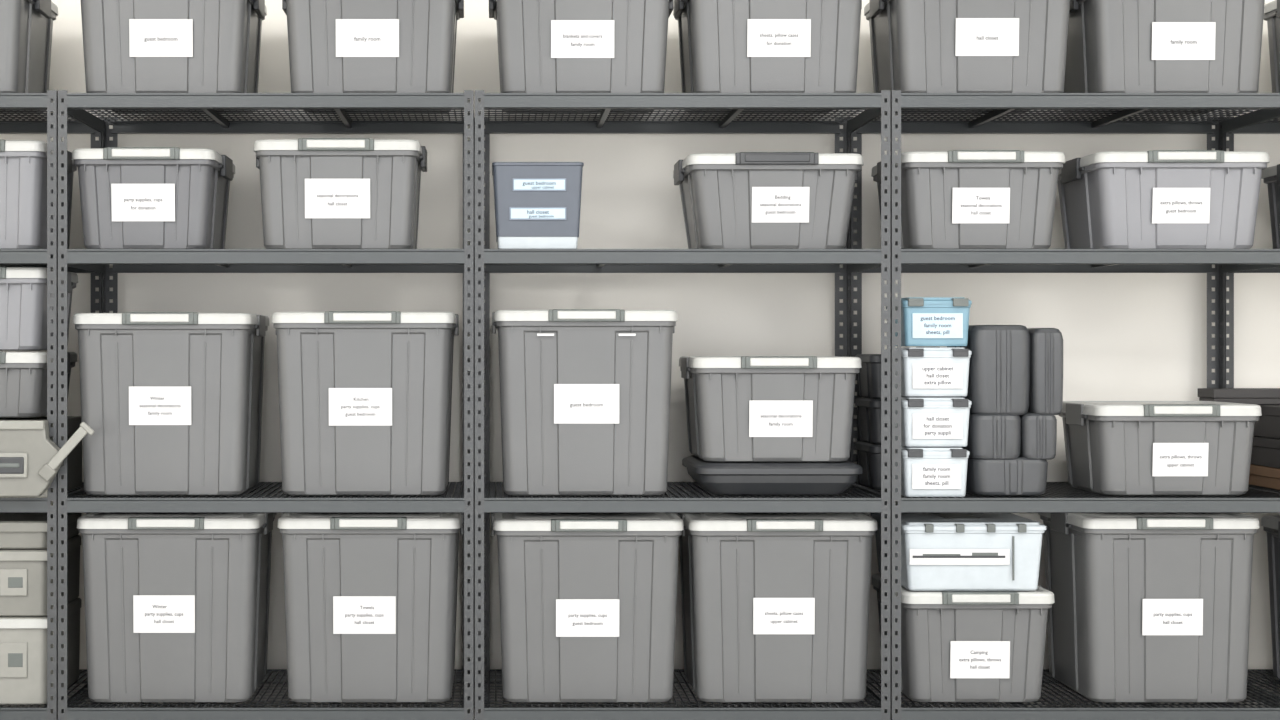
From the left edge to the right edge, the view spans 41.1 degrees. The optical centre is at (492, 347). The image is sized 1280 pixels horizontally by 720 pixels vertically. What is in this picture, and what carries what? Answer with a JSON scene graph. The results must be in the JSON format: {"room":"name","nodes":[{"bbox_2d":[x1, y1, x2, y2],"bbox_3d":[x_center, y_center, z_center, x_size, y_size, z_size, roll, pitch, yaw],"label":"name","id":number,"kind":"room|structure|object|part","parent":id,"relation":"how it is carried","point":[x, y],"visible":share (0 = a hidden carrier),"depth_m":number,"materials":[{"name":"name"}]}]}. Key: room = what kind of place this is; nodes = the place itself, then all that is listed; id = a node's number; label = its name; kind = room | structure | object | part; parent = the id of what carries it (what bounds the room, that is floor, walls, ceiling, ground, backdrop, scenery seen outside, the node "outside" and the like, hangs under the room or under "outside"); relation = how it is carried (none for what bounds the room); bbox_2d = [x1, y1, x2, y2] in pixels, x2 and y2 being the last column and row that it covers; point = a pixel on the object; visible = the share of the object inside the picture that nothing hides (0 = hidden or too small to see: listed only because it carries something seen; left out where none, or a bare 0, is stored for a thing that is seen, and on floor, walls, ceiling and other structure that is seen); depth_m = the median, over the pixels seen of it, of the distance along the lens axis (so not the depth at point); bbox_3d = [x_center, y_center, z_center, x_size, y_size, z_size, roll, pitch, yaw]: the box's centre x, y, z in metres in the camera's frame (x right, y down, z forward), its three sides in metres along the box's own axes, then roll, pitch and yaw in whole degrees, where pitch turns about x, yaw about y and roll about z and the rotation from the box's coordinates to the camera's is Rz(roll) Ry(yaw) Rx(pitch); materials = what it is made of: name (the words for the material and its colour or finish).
{"room":"storage room","nodes":[
{"label":"storage room","id":0,"kind":"room"},
{"bbox_2d":[0,702,1269,719],"bbox_3d":[1.000,1.220,2.095,9.200,0.100,7.270,0,0,0],"label":"floor","id":1,"kind":"structure","parent":0,"point":[479,710],"depth_m":5.55,"materials":[{"name":"concrete"}]},
{"bbox_2d":[0,90,101,719],"bbox_3d":[-1.884,0.208,5.260,1.215,1.924,0.600,0,0,0],"label":"wire shelving unit","id":2,"kind":"object","parent":1,"relation":"on","point":[47,258],"visible":0.48,"depth_m":4.96,"materials":[{"name":"metal"}]},
{"bbox_2d":[0,0,57,112],"bbox_3d":[-1.646,-0.921,5.210,0.541,0.350,0.461,0,0,0],"label":"storage tote","id":3,"kind":"object","parent":2,"relation":"on","point":[26,26],"visible":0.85,"depth_m":5.13,"materials":[{"name":"grey plastic"}]},
{"bbox_3d":[-1.646,-1.078,5.215,0.521,0.032,0.450,0,0,0],"label":"lid","id":4,"kind":"part","parent":3,"relation":"part of","materials":[{"name":"plastic"}]},
{"bbox_2d":[0,140,76,248],"bbox_3d":[-1.547,-0.452,5.210,0.473,0.323,0.461,0,0,0],"label":"storage tote","id":5,"kind":"object","parent":2,"relation":"on","point":[23,163],"visible":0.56,"depth_m":5.01,"materials":[{"name":"grey plastic"}]},
{"bbox_3d":[-1.547,-0.596,5.215,0.453,0.032,0.450,0,0,0],"label":"lid","id":6,"kind":"part","parent":5,"relation":"part of","materials":[{"name":"plastic"}]},
{"bbox_2d":[0,598,81,704],"bbox_3d":[-1.506,0.923,5.197,0.400,0.257,0.426,0,0,0],"label":"bin","id":7,"kind":"object","parent":2,"relation":"on","point":[23,639],"visible":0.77,"depth_m":5.00,"materials":[{"name":"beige plastic"}]},
{"bbox_2d":[0,535,81,615],"bbox_3d":[-1.506,0.693,5.197,0.400,0.196,0.426,0,0,0],"label":"bin","id":8,"kind":"object","parent":7,"relation":"on","point":[23,572],"visible":0.72,"depth_m":5.00,"materials":[{"name":"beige plastic"}]},
{"bbox_2d":[0,513,81,548],"bbox_3d":[-1.506,0.552,5.197,0.400,0.082,0.426,0,0,0],"label":"bin","id":9,"kind":"object","parent":8,"relation":"on","point":[17,530],"visible":0.55,"depth_m":5.00,"materials":[{"name":"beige plastic"}]},
{"bbox_2d":[0,416,94,497],"bbox_3d":[-1.434,0.324,5.138,0.565,0.227,0.485,0,0,0],"label":"storage bin","id":10,"kind":"object","parent":2,"relation":"on","point":[30,460],"visible":0.96,"depth_m":4.91,"materials":[{"name":"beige plastic"}]},
{"bbox_2d":[0,351,76,417],"bbox_3d":[-1.546,0.108,5.194,0.466,0.197,0.431,0,0,0],"label":"storage tote","id":11,"kind":"object","parent":10,"relation":"on","point":[23,375],"visible":0.62,"depth_m":5.01,"materials":[{"name":"grey plastic"}]},
{"bbox_2d":[0,266,77,350],"bbox_3d":[-1.544,-0.116,5.194,0.469,0.248,0.431,0,0,0],"label":"storage tote","id":12,"kind":"object","parent":11,"relation":"on","point":[23,290],"visible":0.68,"depth_m":5.01,"materials":[{"name":"grey plastic"}]},
{"bbox_3d":[-1.544,-0.222,5.200,0.459,0.032,0.420,0,0,0],"label":"lid","id":13,"kind":"part","parent":12,"relation":"part of","materials":[{"name":"plastic"}]},
{"bbox_3d":[-1.546,0.028,5.200,0.456,0.032,0.420,0,0,0],"label":"lid","id":14,"kind":"part","parent":11,"relation":"part of","materials":[{"name":"plastic"}]},
{"bbox_2d":[58,90,474,719],"bbox_3d":[-0.665,0.208,5.260,1.215,1.924,0.600,0,0,0],"label":"wire shelving unit","id":15,"kind":"object","parent":1,"relation":"on","point":[264,497],"visible":0.77,"depth_m":4.96,"materials":[{"name":"metal"}]},
{"bbox_2d":[72,147,234,248],"bbox_3d":[-1.034,-0.440,5.210,0.446,0.300,0.461,0,0,0],"label":"storage tote","id":16,"kind":"object","parent":15,"relation":"on","point":[131,197],"visible":0.97,"depth_m":5.01,"materials":[{"name":"grey plastic"}]},
{"bbox_3d":[-1.034,-0.572,5.215,0.426,0.032,0.450,0,0,0],"label":"lid","id":17,"kind":"part","parent":16,"relation":"part of","materials":[{"name":"plastic"}]},
{"bbox_2d":[73,312,268,495],"bbox_3d":[-0.980,0.166,5.220,0.540,0.543,0.481,0,0,0],"label":"storage tote","id":18,"kind":"object","parent":15,"relation":"on","point":[171,401],"visible":1,"depth_m":5.01,"materials":[{"name":"grey plastic"}]},
{"bbox_3d":[-0.980,-0.087,5.225,0.530,0.032,0.470,0,0,0],"label":"lid","id":19,"kind":"part","parent":18,"relation":"part of","materials":[{"name":"plastic"}]},
{"bbox_2d":[80,0,266,112],"bbox_3d":[-0.980,-0.921,5.210,0.538,0.350,0.461,0,0,0],"label":"storage tote","id":20,"kind":"object","parent":15,"relation":"on","point":[130,46],"visible":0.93,"depth_m":5.01,"materials":[{"name":"grey plastic"}]},
{"bbox_2d":[77,513,276,702],"bbox_3d":[-0.962,0.775,5.220,0.551,0.554,0.481,0,0,0],"label":"storage tote","id":21,"kind":"object","parent":15,"relation":"on","point":[177,604],"visible":0.92,"depth_m":5.01,"materials":[{"name":"grey plastic"}]},
{"bbox_3d":[-0.962,0.516,5.225,0.541,0.032,0.470,0,0,0],"label":"lid","id":22,"kind":"part","parent":21,"relation":"part of","materials":[{"name":"plastic"}]},
{"bbox_2d":[254,138,426,248],"bbox_3d":[-0.462,-0.454,5.210,0.514,0.326,0.461,0,0,0],"label":"storage tote","id":23,"kind":"object","parent":15,"relation":"on","point":[317,193],"visible":0.98,"depth_m":5.01,"materials":[{"name":"grey plastic"}]},
{"bbox_3d":[-0.462,-0.599,5.215,0.494,0.032,0.450,0,0,0],"label":"lid","id":24,"kind":"part","parent":23,"relation":"part of","materials":[{"name":"plastic"}]},
{"bbox_2d":[272,311,458,495],"bbox_3d":[-0.384,0.165,5.220,0.554,0.546,0.481,0,0,0],"label":"storage tote","id":25,"kind":"object","parent":15,"relation":"on","point":[365,397],"visible":1,"depth_m":5.01,"materials":[{"name":"grey plastic"}]},
{"bbox_3d":[-0.384,-0.090,5.225,0.544,0.032,0.470,0,0,0],"label":"lid","id":26,"kind":"part","parent":25,"relation":"part of","materials":[{"name":"plastic"}]},
{"bbox_2d":[278,513,463,702],"bbox_3d":[-0.366,0.775,5.220,0.554,0.554,0.481,0,0,0],"label":"storage tote","id":27,"kind":"object","parent":15,"relation":"on","point":[371,598],"visible":0.94,"depth_m":5.01,"materials":[{"name":"grey plastic"}]},
{"bbox_3d":[-0.366,0.516,5.225,0.544,0.032,0.470,0,0,0],"label":"lid","id":28,"kind":"part","parent":27,"relation":"part of","materials":[{"name":"plastic"}]},
{"bbox_2d":[282,0,463,112],"bbox_3d":[-0.365,-0.921,5.210,0.550,0.350,0.461,0,0,0],"label":"storage tote","id":29,"kind":"object","parent":15,"relation":"on","point":[335,46],"visible":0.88,"depth_m":5.01,"materials":[{"name":"grey plastic"}]},
{"bbox_2d":[475,90,889,719],"bbox_3d":[0.555,0.208,5.260,1.215,1.924,0.600,0,0,0],"label":"wire shelving unit","id":30,"kind":"object","parent":1,"relation":"on","point":[490,497],"visible":0.84,"depth_m":4.96,"materials":[{"name":"metal"}]},
{"bbox_2d":[492,162,583,248],"bbox_3d":[0.132,-0.419,5.139,0.271,0.257,0.301,0,0,0],"label":"storage bin","id":31,"kind":"object","parent":30,"relation":"on","point":[537,205],"visible":0.96,"depth_m":5.00,"materials":[{"name":"grey plastic"}]},
{"bbox_2d":[489,0,673,112],"bbox_3d":[0.268,-0.921,5.210,0.561,0.350,0.461,0,0,0],"label":"storage tote","id":32,"kind":"object","parent":30,"relation":"on","point":[545,46],"visible":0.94,"depth_m":5.01,"materials":[{"name":"grey plastic"}]},
{"bbox_2d":[492,309,677,495],"bbox_3d":[0.275,0.162,5.220,0.554,0.551,0.481,0,0,0],"label":"storage tote","id":33,"kind":"object","parent":30,"relation":"on","point":[585,394],"visible":1,"depth_m":5.01,"materials":[{"name":"grey plastic"}]},
{"bbox_3d":[0.275,-0.096,5.225,0.544,0.032,0.470,0,0,0],"label":"lid","id":34,"kind":"part","parent":33,"relation":"part of","materials":[{"name":"plastic"}]},
{"bbox_2d":[491,513,683,702],"bbox_3d":[0.282,0.778,5.220,0.575,0.548,0.481,0,0,0],"label":"storage tote","id":35,"kind":"object","parent":30,"relation":"on","point":[588,600],"visible":0.98,"depth_m":5.01,"materials":[{"name":"grey plastic"}]},
{"bbox_3d":[0.282,0.522,5.225,0.565,0.032,0.470,0,0,0],"label":"lid","id":36,"kind":"part","parent":35,"relation":"part of","materials":[{"name":"plastic"}]},
{"bbox_2d":[673,0,861,112],"bbox_3d":[0.841,-0.921,5.210,0.555,0.350,0.461,0,0,0],"label":"storage tote","id":37,"kind":"object","parent":30,"relation":"on","point":[726,46],"visible":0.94,"depth_m":5.01,"materials":[{"name":"grey plastic"}]},
{"bbox_2d":[673,152,863,248],"bbox_3d":[0.835,-0.433,5.210,0.544,0.285,0.461,0,0,0],"label":"storage tote","id":38,"kind":"object","parent":30,"relation":"on","point":[742,200],"visible":0.98,"depth_m":5.02,"materials":[{"name":"grey plastic"}]},
{"bbox_3d":[0.835,-0.557,5.215,0.524,0.032,0.450,0,0,0],"label":"lid","id":39,"kind":"part","parent":38,"relation":"part of","materials":[{"name":"plastic"}]},
{"bbox_2d":[682,455,862,494],"bbox_3d":[0.849,0.389,5.210,0.497,0.096,0.440,0,0,0],"label":"tray","id":40,"kind":"object","parent":30,"relation":"on","point":[719,478],"visible":0.89,"depth_m":5.00,"materials":[{"name":"plastic"}]},
{"bbox_2d":[679,356,861,461],"bbox_3d":[0.841,0.181,5.210,0.510,0.314,0.461,0,0,0],"label":"storage tote","id":41,"kind":"object","parent":40,"relation":"on","point":[739,408],"visible":1,"depth_m":5.01,"materials":[{"name":"grey plastic"}]},
{"bbox_3d":[0.841,0.043,5.215,0.500,0.032,0.450,0,0,0],"label":"lid","id":42,"kind":"part","parent":41,"relation":"part of","materials":[{"name":"plastic"}]},
{"bbox_2d":[678,513,877,702],"bbox_3d":[0.859,0.778,5.220,0.569,0.548,0.481,0,0,0],"label":"storage tote","id":43,"kind":"object","parent":30,"relation":"on","point":[775,606],"visible":0.89,"depth_m":5.01,"materials":[{"name":"grey plastic"}]},
{"bbox_3d":[0.859,0.522,5.225,0.559,0.032,0.470,0,0,0],"label":"lid","id":44,"kind":"part","parent":43,"relation":"part of","materials":[{"name":"plastic"}]},
{"bbox_2d":[850,90,1279,719],"bbox_3d":[1.774,0.208,5.260,1.215,1.924,0.600,0,0,0],"label":"wire shelving unit","id":45,"kind":"object","parent":1,"relation":"on","point":[1058,497],"visible":0.66,"depth_m":4.96,"materials":[{"name":"metal"}]},
{"bbox_2d":[855,354,886,488],"bbox_3d":[1.282,0.229,5.370,0.226,0.418,0.250,0,0,0],"label":"bins","id":46,"kind":"object","parent":45,"relation":"on","point":[868,405],"visible":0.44,"depth_m":5.29,"materials":[{"name":"plastic"}]},
{"bbox_2d":[885,445,969,496],"bbox_3d":[1.304,0.365,5.096,0.208,0.146,0.247,0,0,0],"label":"box","id":47,"kind":"object","parent":45,"relation":"on","point":[925,471],"visible":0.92,"depth_m":4.98,"materials":[{"name":"white plastic"}]},
{"bbox_3d":[1.304,0.304,5.100,0.200,0.021,0.240,0,0,0],"label":"lid","id":48,"kind":"part","parent":47,"relation":"part of","materials":[{"name":"white plastic"}]},
{"bbox_2d":[885,396,971,446],"bbox_3d":[1.306,0.217,5.096,0.214,0.146,0.247,0,0,0],"label":"box","id":49,"kind":"object","parent":47,"relation":"on","point":[926,421],"visible":0.91,"depth_m":4.98,"materials":[{"name":"white plastic"}]},
{"bbox_3d":[1.306,0.157,5.100,0.206,0.021,0.240,0,0,0],"label":"lid","id":50,"kind":"part","parent":49,"relation":"part of","materials":[{"name":"white plastic"}]},
{"bbox_2d":[895,347,971,395],"bbox_3d":[1.306,0.069,5.096,0.214,0.146,0.247,0,0,0],"label":"box","id":51,"kind":"object","parent":49,"relation":"on","point":[925,371],"visible":0.98,"depth_m":4.98,"materials":[{"name":"white plastic"}]},
{"bbox_2d":[886,297,971,345],"bbox_3d":[1.306,-0.078,5.096,0.214,0.146,0.247,0,0,0],"label":"box","id":52,"kind":"object","parent":51,"relation":"on","point":[925,321],"visible":0.93,"depth_m":4.98,"materials":[{"name":"blue plastic"}]},
{"bbox_3d":[1.306,-0.139,5.100,0.206,0.021,0.240,0,0,0],"label":"lid","id":53,"kind":"part","parent":52,"relation":"part of","materials":[{"name":"blue plastic"}]},
{"bbox_3d":[1.306,0.009,5.100,0.206,0.021,0.240,0,0,0],"label":"lid","id":54,"kind":"part","parent":51,"relation":"part of","materials":[{"name":"white plastic"}]},
{"bbox_2d":[871,573,1054,701],"bbox_3d":[1.434,0.885,5.210,0.466,0.333,0.461,0,0,0],"label":"storage tote","id":55,"kind":"object","parent":45,"relation":"on","point":[957,646],"visible":0.77,"depth_m":5.01,"materials":[{"name":"grey plastic"}]},
{"bbox_2d":[871,513,1045,590],"bbox_3d":[1.419,0.615,5.207,0.434,0.204,0.447,0,0,0],"label":"box","id":56,"kind":"object","parent":55,"relation":"on","point":[940,551],"visible":0.76,"depth_m":5.00,"materials":[{"name":"white plastic"}]},
{"bbox_3d":[1.419,0.526,5.210,0.426,0.021,0.440,0,0,0],"label":"lid","id":57,"kind":"part","parent":56,"relation":"part of","materials":[{"name":"white plastic"}]},
{"bbox_3d":[1.434,0.737,5.215,0.456,0.032,0.450,0,0,0],"label":"lid","id":58,"kind":"part","parent":55,"relation":"part of","materials":[{"name":"plastic"}]},
{"bbox_2d":[864,0,1069,112],"bbox_3d":[1.455,-0.921,5.210,0.564,0.350,0.461,0,0,0],"label":"storage tote","id":59,"kind":"object","parent":45,"relation":"on","point":[918,46],"visible":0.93,"depth_m":5.01,"materials":[{"name":"grey plastic"}]},
{"bbox_3d":[1.455,-1.078,5.215,0.544,0.032,0.450,0,0,0],"label":"lid","id":60,"kind":"part","parent":59,"relation":"part of","materials":[{"name":"plastic"}]},
{"bbox_2d":[871,150,1064,248],"bbox_3d":[1.450,-0.436,5.210,0.508,0.291,0.461,0,0,0],"label":"storage tote","id":61,"kind":"object","parent":45,"relation":"on","point":[955,199],"visible":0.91,"depth_m":5.01,"materials":[{"name":"grey plastic"}]},
{"bbox_3d":[1.450,-0.563,5.215,0.488,0.032,0.450,0,0,0],"label":"lid","id":62,"kind":"part","parent":61,"relation":"part of","materials":[{"name":"plastic"}]},
{"bbox_2d":[947,325,1062,494],"bbox_3d":[1.548,0.183,5.155,0.269,0.503,0.330,0,0,0],"label":"sleeping bag","id":63,"kind":"object","parent":45,"relation":"on","point":[1015,381],"visible":0.82,"depth_m":4.99,"materials":[{"name":"fabric"}]},
{"bbox_2d":[1038,513,1259,702],"bbox_3d":[2.006,0.775,5.220,0.534,0.554,0.481,0,0,0],"label":"storage tote","id":64,"kind":"object","parent":45,"relation":"on","point":[1147,607],"visible":0.92,"depth_m":5.01,"materials":[{"name":"grey plastic"}]},
{"bbox_3d":[2.006,0.516,5.225,0.524,0.032,0.470,0,0,0],"label":"lid","id":65,"kind":"part","parent":64,"relation":"part of","materials":[{"name":"plastic"}]},
{"bbox_2d":[1059,401,1261,495],"bbox_3d":[2.027,0.302,5.184,0.504,0.272,0.411,0,0,0],"label":"storage tote","id":66,"kind":"object","parent":45,"relation":"on","point":[1117,448],"visible":0.98,"depth_m":5.01,"materials":[{"name":"grey plastic"}]},
{"bbox_3d":[2.027,0.184,5.190,0.494,0.032,0.400,0,0,0],"label":"lid","id":67,"kind":"part","parent":66,"relation":"part of","materials":[{"name":"plastic"}]},
{"bbox_2d":[1058,150,1269,248],"bbox_3d":[2.039,-0.436,5.210,0.538,0.291,0.461,0,0,0],"label":"storage tote","id":68,"kind":"object","parent":45,"relation":"on","point":[1154,199],"visible":0.94,"depth_m":5.01,"materials":[{"name":"grey plastic"}]},
{"bbox_3d":[2.039,-0.563,5.215,0.518,0.032,0.450,0,0,0],"label":"lid","id":69,"kind":"part","parent":68,"relation":"part of","materials":[{"name":"plastic"}]},
{"bbox_2d":[1064,0,1264,112],"bbox_3d":[2.037,-0.921,5.210,0.552,0.350,0.461,0,0,0],"label":"storage tote","id":70,"kind":"object","parent":45,"relation":"on","point":[1114,46],"visible":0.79,"depth_m":5.01,"materials":[{"name":"grey plastic"}]},
{"bbox_2d":[1225,116,1279,706],"bbox_3d":[2.993,0.208,5.260,1.215,1.924,0.600,0,0,0],"label":"wire shelving unit","id":71,"kind":"object","parent":1,"relation":"on","point":[1269,126],"visible":0.23,"depth_m":5.56,"materials":[{"name":"metal"}]},
{"bbox_2d":[1249,464,1279,489],"bbox_3d":[2.684,0.405,5.255,0.528,0.065,0.522,0,0,0],"label":"carton","id":72,"kind":"object","parent":71,"relation":"on","point":[1263,476],"visible":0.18,"depth_m":5.32,"materials":[{"name":"brown cardboard"}]},
{"bbox_2d":[1251,436,1279,467],"bbox_3d":[2.684,0.327,5.260,0.528,0.090,0.492,0,0,0],"label":"carton","id":73,"kind":"object","parent":72,"relation":"on","point":[1265,450],"visible":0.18,"depth_m":5.32,"materials":[{"name":"black cardboard"}]},
{"bbox_2d":[1253,404,1279,438],"bbox_3d":[2.687,0.231,5.260,0.523,0.100,0.492,0,0,0],"label":"carton","id":74,"kind":"object","parent":73,"relation":"on","point":[1268,425],"visible":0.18,"depth_m":5.32,"materials":[{"name":"black cardboard"}]},
{"bbox_2d":[1198,388,1279,403],"bbox_3d":[2.591,0.155,5.457,0.599,0.050,0.127,0,0,0],"label":"flat box","id":75,"kind":"object","parent":74,"relation":"on","point":[1231,395],"visible":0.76,"depth_m":5.40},
{"bbox_2d":[1261,515,1279,679],"bbox_3d":[2.706,0.792,5.210,0.522,0.518,0.461,0,0,0],"label":"storage tote","id":76,"kind":"object","parent":71,"relation":"on","point":[1270,523],"visible":1,"depth_m":5.36,"materials":[{"name":"grey plastic"}]},
{"bbox_3d":[2.706,0.551,5.215,0.512,0.032,0.450,0,0,0],"label":"lid","id":77,"kind":"part","parent":76,"relation":"part of","materials":[{"name":"plastic"}]},
{"bbox_2d":[1261,164,1279,248],"bbox_3d":[2.706,-0.433,5.210,0.532,0.285,0.461,0,0,0],"label":"storage tote","id":78,"kind":"object","parent":71,"relation":"on","point":[1270,176],"visible":0.84,"depth_m":5.36,"materials":[{"name":"grey plastic"}]},
{"bbox_3d":[2.706,-0.557,5.215,0.512,0.032,0.450,0,0,0],"label":"lid","id":79,"kind":"part","parent":78,"relation":"part of","materials":[{"name":"plastic"}]},
{"bbox_2d":[1263,0,1279,92],"bbox_3d":[2.706,-0.921,5.210,0.532,0.350,0.461,0,0,0],"label":"storage tote","id":80,"kind":"object","parent":71,"relation":"on","point":[1272,9],"visible":0.77,"depth_m":5.36,"materials":[{"name":"grey plastic"}]},
{"bbox_3d":[2.706,-1.078,5.215,0.512,0.032,0.450,0,0,0],"label":"lid","id":81,"kind":"part","parent":80,"relation":"part of","materials":[{"name":"plastic"}]},
{"bbox_2d":[0,0,1279,668],"bbox_3d":[1.000,-0.430,5.680,9.200,3.200,0.100,0,0,0],"label":"wall","id":82,"kind":"structure","parent":0,"point":[1126,336],"depth_m":5.63,"materials":[{"name":"paint"}]},
{"bbox_2d":[62,670,1279,700],"bbox_3d":[1.000,1.120,5.622,9.200,0.100,0.015,0,0,0],"label":"baseboard","id":83,"kind":"structure","parent":82,"relation":"attached to","point":[468,670],"depth_m":5.62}
]}

